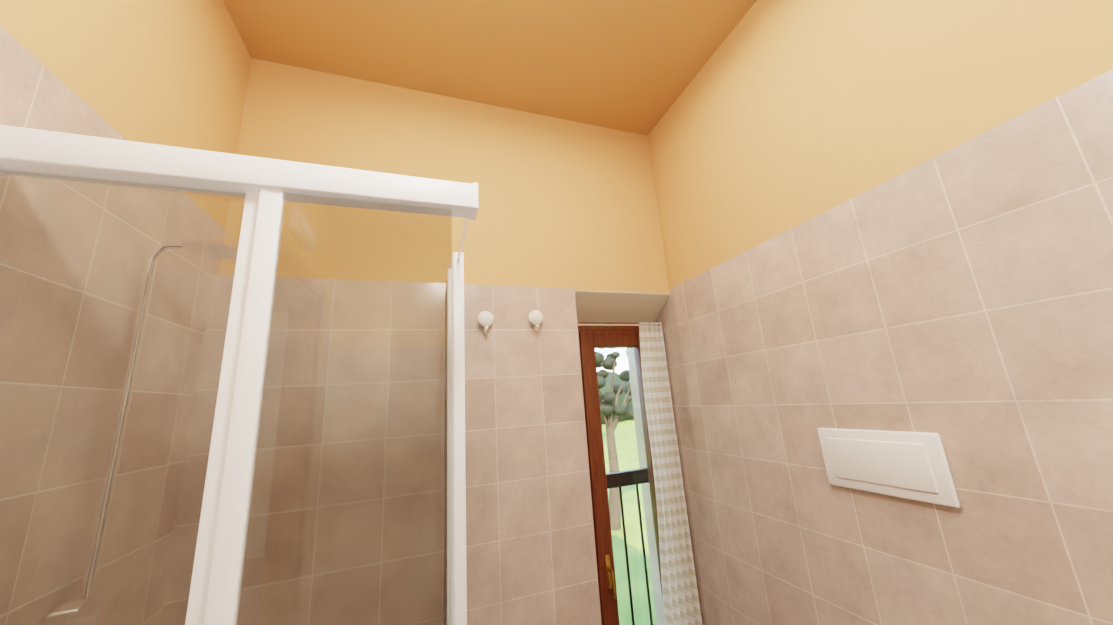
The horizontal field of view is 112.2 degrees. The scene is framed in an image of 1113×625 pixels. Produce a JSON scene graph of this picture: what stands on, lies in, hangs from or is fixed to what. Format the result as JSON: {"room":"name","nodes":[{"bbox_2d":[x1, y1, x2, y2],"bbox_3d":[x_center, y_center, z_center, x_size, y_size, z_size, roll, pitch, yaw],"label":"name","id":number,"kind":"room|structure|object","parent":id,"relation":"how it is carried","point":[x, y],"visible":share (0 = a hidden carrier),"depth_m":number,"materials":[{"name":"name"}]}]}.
{"room":"bathroom","nodes":[
{"label":"bathroom","id":0,"kind":"room"},
{"bbox_2d":[0,0,250,624],"bbox_3d":[-0.766,0.013,-0.160,0.150,2.930,4.083,1,-14,-19],"label":"wall","id":1,"kind":"structure","parent":0,"point":[174,73],"depth_m":0.86,"materials":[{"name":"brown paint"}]},
{"bbox_2d":[160,58,669,624],"bbox_3d":[-0.408,0.444,1.755,2.200,2.930,0.600,1,-14,-19],"label":"wall","id":2,"kind":"structure","parent":0,"point":[564,232],"depth_m":1.50,"materials":[{"name":"brown paint"}]},
{"bbox_2d":[478,311,493,333],"bbox_3d":[-0.292,0.043,1.541,0.066,0.098,0.056,1,-14,-19],"label":"coat hook","id":3,"kind":"object","parent":2,"relation":"attached to","point":[485,319],"visible":1,"depth_m":1.53,"materials":[{"name":"white ceramic"}]},
{"bbox_2d":[529,310,542,331],"bbox_3d":[-0.089,0.038,1.613,0.066,0.098,0.056,1,-14,-19],"label":"coat hook","id":4,"kind":"object","parent":2,"relation":"attached to","point":[536,318],"visible":0.98,"depth_m":1.60,"materials":[{"name":"white ceramic"}]},
{"bbox_2d":[577,322,663,624],"bbox_3d":[0.371,0.863,1.863,0.526,1.675,0.124,1,-14,-19],"label":"window","id":5,"kind":"structure","parent":2,"relation":"in","point":[591,338],"depth_m":1.87,"materials":[{"name":"clear glass"}]},
{"bbox_2d":[578,324,663,325],"bbox_3d":[0.315,0.065,1.945,0.566,0.011,0.012,1,-14,-19],"label":"curtain rod","id":6,"kind":"object","parent":2,"relation":"attached to","point":[619,324],"visible":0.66,"depth_m":1.94,"materials":[{"name":"silver metal"}]},
{"bbox_2d":[639,322,702,624],"bbox_3d":[0.537,0.823,1.830,0.186,1.585,0.044,1,-14,-19],"label":"drape","id":7,"kind":"object","parent":6,"relation":"hanging from","point":[681,604],"visible":1,"depth_m":1.82,"materials":[{"name":"beige fabric"}]},
{"bbox_2d":[606,468,652,624],"bbox_3d":[0.427,1.303,1.988,0.846,0.860,0.040,1,-14,-19],"label":"railing","id":8,"kind":"object","parent":2,"relation":"attached to","point":[631,481],"depth_m":2.03,"materials":[{"name":"grey metal"}]},
{"bbox_2d":[223,0,756,135],"bbox_3d":[0.220,-1.442,0.568,2.450,0.100,4.083,1,-14,-19],"label":"ceiling","id":9,"kind":"structure","parent":0,"point":[634,66],"depth_m":1.57,"materials":[{"name":"brown paint"}]},
{"bbox_2d":[627,0,1112,624],"bbox_3d":[1.288,0.044,0.555,0.400,2.930,4.083,1,-14,-19],"label":"wall","id":10,"kind":"structure","parent":0,"point":[887,214],"depth_m":1.01,"materials":[{"name":"beige tile"}]},
{"bbox_2d":[817,428,959,507],"bbox_3d":[0.890,0.414,1.036,0.019,0.169,0.308,1,-14,-19],"label":"flush plate","id":11,"kind":"object","parent":10,"relation":"attached to","point":[909,465],"visible":1,"depth_m":1.00,"materials":[{"name":"white plastic"}]},
{"bbox_3d":[0.419,1.500,-0.132,2.450,0.100,4.083,1,-14,-19],"label":"floor","id":12,"kind":"structure","parent":0,"visible":0},
{"bbox_2d":[0,125,478,624],"bbox_3d":[-0.617,0.743,0.847,0.812,1.957,0.780,1,-14,-19],"label":"shower enclosure","id":13,"kind":"object","parent":12,"relation":"on","point":[265,188],"visible":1,"depth_m":0.65,"materials":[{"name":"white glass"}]},
{"label":"outside","id":14,"kind":"structure","parent":0,"visible":0},
{"bbox_2d":[602,419,656,624],"bbox_3d":[-12.218,21.918,77.550,150.000,0.200,156.117,1,-14,-19],"label":"lawn","id":15,"kind":"structure","parent":14,"point":[629,464],"depth_m":6.42,"materials":[{"name":"green plant"}]},
{"bbox_2d":[598,382,615,405],"bbox_3d":[1.242,5.841,23.223,5.600,4.208,3.400,1,-14,-19],"label":"tree","id":16,"kind":"object","parent":15,"relation":"on","point":[605,388],"depth_m":22.97,"materials":[{"name":"green plant"}]},
{"bbox_2d":[595,348,633,530],"bbox_3d":[1.519,2.241,7.861,2.142,4.039,1.588,1,-14,-19],"label":"olive","id":17,"kind":"object","parent":15,"relation":"on","point":[610,441],"depth_m":7.57,"materials":[{"name":"green plant"}]},
{"bbox_2d":[601,371,633,423],"bbox_3d":[8.275,10.132,42.059,93.640,8.609,13.188,1,-14,-19],"label":"hedge","id":18,"kind":"object","parent":15,"relation":"on","point":[615,382],"depth_m":39.26,"materials":[{"name":"green plant"}]}
]}

